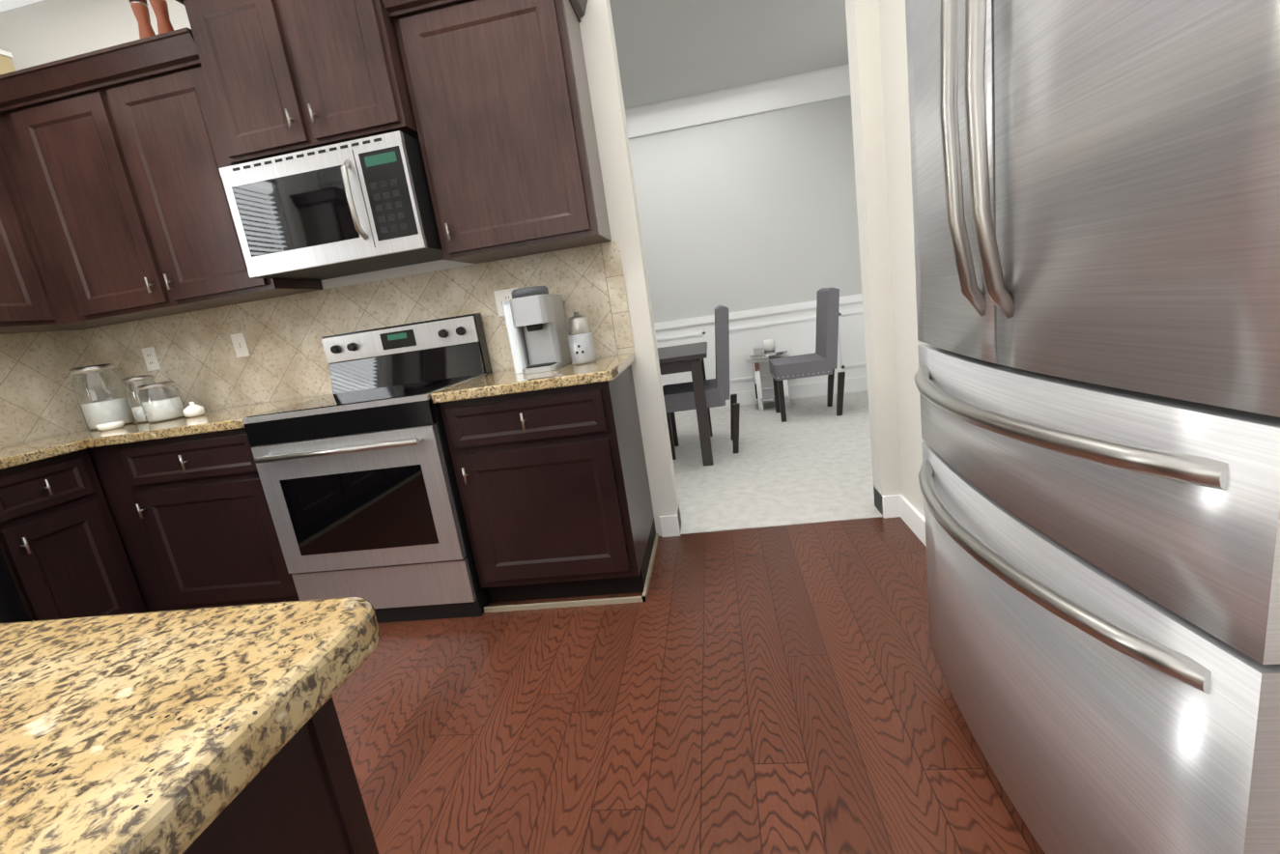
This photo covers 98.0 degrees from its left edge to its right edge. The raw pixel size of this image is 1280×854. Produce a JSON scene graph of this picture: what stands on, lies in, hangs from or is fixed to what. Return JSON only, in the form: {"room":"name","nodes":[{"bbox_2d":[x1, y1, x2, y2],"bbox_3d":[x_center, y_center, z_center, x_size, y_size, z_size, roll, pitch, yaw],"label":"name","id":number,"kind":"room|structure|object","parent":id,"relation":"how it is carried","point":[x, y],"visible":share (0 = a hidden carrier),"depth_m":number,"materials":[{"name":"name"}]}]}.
{"room":"kitchen","nodes":[
{"label":"kitchen","id":0,"kind":"room"},
{"bbox_2d":[0,0,42,12],"bbox_3d":[-0.566,-1.471,-1.290,6.400,0.100,7.340,-7,12,9],"label":"ceiling","id":1,"kind":"structure","parent":0,"point":[6,5],"depth_m":2.52,"materials":[{"name":"paint"}]},
{"bbox_2d":[0,0,901,536],"bbox_3d":[-0.530,-0.799,2.589,4.768,2.840,0.140,-7,12,9],"label":"wall","id":2,"kind":"structure","parent":0,"point":[41,33],"depth_m":2.47,"materials":[{"name":"paint"}]},
{"bbox_2d":[0,154,61,334],"bbox_3d":[-2.861,-0.803,2.112,0.328,0.895,0.607,-7,12,9],"label":"upper cabinet","id":3,"kind":"object","parent":2,"relation":"attached to","point":[26,301],"depth_m":2.38,"materials":[{"name":"brown wood"}]},
{"bbox_2d":[0,50,323,328],"bbox_3d":[-2.130,-0.994,2.496,1.076,0.895,0.328,-7,12,9],"label":"upper cabinet","id":4,"kind":"object","parent":2,"relation":"attached to","point":[114,207],"depth_m":2.34,"materials":[{"name":"brown wood"}]},
{"bbox_2d":[0,49,15,74],"bbox_3d":[-2.826,-1.501,2.371,0.190,0.200,0.180,-7,12,9],"label":"decorative box","id":5,"kind":"object","parent":4,"relation":"on","point":[6,64],"visible":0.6,"depth_m":2.40,"materials":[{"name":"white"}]},
{"bbox_2d":[128,0,150,38],"bbox_3d":[-1.932,-1.594,2.161,0.060,0.212,0.058,-7,12,9],"label":"mill","id":6,"kind":"object","parent":4,"relation":"on","point":[140,10],"depth_m":2.15,"materials":[{"name":"brown wood"}]},
{"bbox_2d":[140,0,174,36],"bbox_3d":[-1.850,-1.603,2.149,0.060,0.212,0.058,-7,12,9],"label":"mill","id":7,"kind":"object","parent":4,"relation":"on","point":[159,7],"depth_m":2.14,"materials":[{"name":"brown wood"}]},
{"bbox_2d":[175,0,419,165],"bbox_3d":[-1.280,-1.431,2.220,0.887,0.641,0.460,-7,12,9],"label":"upper cabinet","id":8,"kind":"object","parent":2,"relation":"attached to","point":[285,76],"visible":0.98,"depth_m":2.08,"materials":[{"name":"brown wood"}]},
{"bbox_2d":[218,130,444,280],"bbox_3d":[-1.208,-0.888,2.320,0.765,0.414,0.476,-7,12,9],"label":"microwave","id":9,"kind":"object","parent":8,"relation":"attached to","point":[351,208],"visible":1,"depth_m":2.15,"materials":[{"name":"silver metal"}]},
{"bbox_2d":[382,0,611,263],"bbox_3d":[-0.505,-1.208,2.213,0.701,0.962,0.390,-7,12,9],"label":"upper cabinet","id":10,"kind":"object","parent":2,"relation":"attached to","point":[499,95],"visible":1,"depth_m":2.11,"materials":[{"name":"brown wood"}]},
{"bbox_2d":[332,516,1044,853],"bbox_3d":[-0.154,1.388,-0.740,6.400,0.100,7.200,-7,12,9],"label":"floor","id":11,"kind":"structure","parent":0,"point":[769,691],"depth_m":1.55,"materials":[{"name":"brown wood"}]},
{"bbox_2d":[0,549,29,623],"bbox_3d":[-2.565,0.699,1.761,0.616,0.874,0.600,-7,12,9],"label":"dishwasher","id":12,"kind":"object","parent":11,"relation":"on","point":[13,609],"visible":0.17,"depth_m":1.98,"materials":[{"name":"black"}]},
{"bbox_2d":[0,449,146,621],"bbox_3d":[-2.650,0.840,1.163,0.652,0.876,2.629,-7,12,9],"label":"base cabinet","id":13,"kind":"object","parent":11,"relation":"on","point":[63,551],"visible":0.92,"depth_m":2.17,"materials":[{"name":"brown wood"}]},
{"bbox_2d":[0,421,142,469],"bbox_3d":[-2.666,0.329,1.352,0.660,0.038,3.250,-7,12,9],"label":"countertop","id":14,"kind":"structure","parent":13,"relation":"on","point":[22,453],"depth_m":2.22,"materials":[{"name":"stone"}]},
{"bbox_2d":[68,363,205,430],"bbox_3d":[-2.387,-0.164,2.621,0.663,0.300,0.286,-7,12,9],"label":"canisters","id":15,"kind":"object","parent":14,"relation":"on","point":[111,413],"visible":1,"depth_m":2.65,"materials":[{"name":"clear glass"}]},
{"bbox_2d":[86,427,299,612],"bbox_3d":[-1.794,0.394,2.632,0.763,0.876,0.618,-7,12,9],"label":"base cabinet","id":16,"kind":"object","parent":11,"relation":"on","point":[192,520],"visible":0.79,"depth_m":2.30,"materials":[{"name":"brown wood"}]},
{"bbox_2d":[88,393,332,447],"bbox_3d":[-1.836,-0.046,2.513,0.712,0.038,0.639,-7,12,9],"label":"countertop","id":17,"kind":"structure","parent":16,"relation":"on","point":[207,421],"depth_m":2.27,"materials":[{"name":"stone"}]},
{"bbox_2d":[183,696,378,853],"bbox_3d":[-0.835,0.753,0.326,1.238,0.876,0.641,-7,12,9],"label":"kitchen island","id":18,"kind":"object","parent":11,"relation":"on","point":[300,793],"depth_m":0.43,"materials":[{"name":"brown wood"}]},
{"bbox_2d":[0,597,380,853],"bbox_3d":[-0.905,0.341,0.094,1.300,0.038,0.982,-7,12,9],"label":"island countertop","id":19,"kind":"structure","parent":18,"relation":"on","point":[166,732],"depth_m":0.35,"materials":[{"name":"stone"}]},
{"bbox_2d":[241,312,491,623],"bbox_3d":[-1.070,0.170,2.425,0.765,1.190,0.687,-7,12,9],"label":"range","id":20,"kind":"object","parent":11,"relation":"on","point":[356,474],"visible":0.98,"depth_m":2.18,"materials":[{"name":"silver metal"}]},
{"bbox_2d":[438,364,658,612],"bbox_3d":[-0.334,0.230,2.395,0.665,0.876,0.652,-7,12,9],"label":"base cabinet","id":21,"kind":"object","parent":11,"relation":"on","point":[553,484],"visible":0.96,"depth_m":2.12,"materials":[{"name":"brown wood"}]},
{"bbox_2d":[430,352,635,403],"bbox_3d":[-0.394,-0.213,2.298,0.680,0.038,0.634,-7,12,9],"label":"countertop","id":22,"kind":"structure","parent":21,"relation":"on","point":[609,368],"depth_m":2.03,"materials":[{"name":"stone"}]},
{"bbox_2d":[501,285,571,373],"bbox_3d":[-0.443,-0.415,2.368,0.204,0.335,0.320,-7,12,9],"label":"coffee maker","id":23,"kind":"object","parent":22,"relation":"on","point":[535,322],"visible":1,"depth_m":2.30,"materials":[{"name":"grey"}]},
{"bbox_2d":[568,312,596,365],"bbox_3d":[-0.252,-0.378,2.353,0.104,0.215,0.105,-7,12,9],"label":"canister","id":24,"kind":"object","parent":22,"relation":"on","point":[581,344],"visible":1,"depth_m":2.32,"materials":[{"name":"grey"}]},
{"bbox_2d":[905,0,1279,853],"bbox_3d":[0.972,-0.106,0.895,0.895,1.782,0.910,-7,12,9],"label":"refrigerator","id":25,"kind":"object","parent":11,"relation":"on","point":[1096,226],"visible":1,"depth_m":0.70,"materials":[{"name":"silver metal"}]},
{"bbox_2d":[609,0,861,323],"bbox_3d":[-0.085,-1.242,4.085,6.180,2.940,3.060,-7,12,9],"label":"wall","id":26,"kind":"structure","parent":0,"point":[750,212],"depth_m":5.11,"materials":[{"name":"paint"}]},
{"bbox_2d":[625,63,867,413],"bbox_3d":[0.079,-1.492,5.362,5.900,2.840,0.160,-7,12,9],"label":"trim","id":27,"kind":"structure","parent":26,"relation":"attached to","point":[792,327],"depth_m":5.36,"materials":[{"name":"white"}]},
{"bbox_2d":[658,390,882,536],"bbox_3d":[0.128,0.235,4.365,5.900,0.104,3.260,-7,12,9],"label":"floor","id":28,"kind":"structure","parent":0,"point":[809,461],"depth_m":3.52,"materials":[{"name":"white carpet"}]},
{"bbox_2d":[656,341,713,466],"bbox_3d":[-0.298,-0.115,4.211,1.690,0.761,0.940,-7,12,9],"label":"dining table","id":29,"kind":"object","parent":28,"relation":"on","point":[681,358],"visible":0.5,"depth_m":3.68,"materials":[{"name":"grey wood"}]},
{"bbox_2d":[662,305,739,459],"bbox_3d":[0.423,-0.335,4.080,0.554,1.035,0.480,-7,12,9],"label":"dining chair","id":30,"kind":"object","parent":28,"relation":"on","point":[678,397],"visible":0.88,"depth_m":3.88,"materials":[{"name":"grey fabric"}]},
{"bbox_2d":[743,339,792,410],"bbox_3d":[1.226,-0.508,5.265,0.440,0.641,0.440,-7,12,9],"label":"side table","id":31,"kind":"object","parent":28,"relation":"on","point":[767,351],"visible":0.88,"depth_m":5.15,"materials":[{"name":"white wood"}]},
{"bbox_2d":[768,287,845,422],"bbox_3d":[1.390,-0.618,4.722,0.561,1.036,0.492,-7,12,9],"label":"dining chair","id":32,"kind":"object","parent":28,"relation":"on","point":[822,360],"visible":1,"depth_m":4.54,"materials":[{"name":"grey fabric"}]},
{"bbox_2d":[878,0,925,516],"bbox_3d":[0.980,-0.188,-1.252,0.800,2.840,7.200,-7,12,9],"label":"wall","id":33,"kind":"structure","parent":0,"point":[894,59],"depth_m":2.19,"materials":[{"name":"paint"}]},
{"bbox_2d":[890,494,925,545],"bbox_3d":[1.132,0.482,2.069,0.038,0.105,1.050,-7,12,9],"label":"baseboard","id":34,"kind":"structure","parent":33,"relation":"attached to","point":[906,511],"depth_m":2.44,"materials":[{"name":"white wood"}]},
{"bbox_3d":[-3.372,0.298,-0.526,0.140,2.840,7.340,-7,12,9],"label":"wall","id":35,"kind":"structure","parent":0,"visible":0},
{"bbox_2d":[0,329,108,447],"bbox_3d":[-3.034,0.107,1.351,0.010,0.495,3.262,-7,12,9],"label":"backsplash","id":36,"kind":"structure","parent":35,"relation":"attached to","point":[38,398],"depth_m":2.67,"materials":[{"name":"tile"}]},
{"bbox_2d":[81,240,634,410],"bbox_3d":[-1.437,-0.424,2.711,2.804,0.495,0.010,-7,12,9],"label":"backsplash","id":37,"kind":"structure","parent":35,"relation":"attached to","point":[201,363],"depth_m":2.70,"materials":[{"name":"tile"}]},
{"bbox_2d":[141,346,160,370],"bbox_3d":[-2.507,-0.348,2.852,0.070,0.115,0.008,-7,12,9],"label":"electrical outlet plate","id":38,"kind":"object","parent":37,"relation":"attached to","point":[149,354],"depth_m":2.85,"materials":[{"name":"white plastic"}]},
{"bbox_2d":[229,332,250,357],"bbox_3d":[-1.994,-0.406,2.771,0.070,0.115,0.014,-7,12,9],"label":"light switch","id":39,"kind":"object","parent":37,"relation":"attached to","point":[240,344],"depth_m":2.77,"materials":[{"name":"white plastic"}]},
{"bbox_2d":[493,287,517,316],"bbox_3d":[-0.607,-0.575,2.563,0.115,0.115,0.008,-7,12,9],"label":"electrical outlet plate","id":40,"kind":"object","parent":37,"relation":"attached to","point":[500,296],"depth_m":2.56,"materials":[{"name":"white plastic"}]}
]}

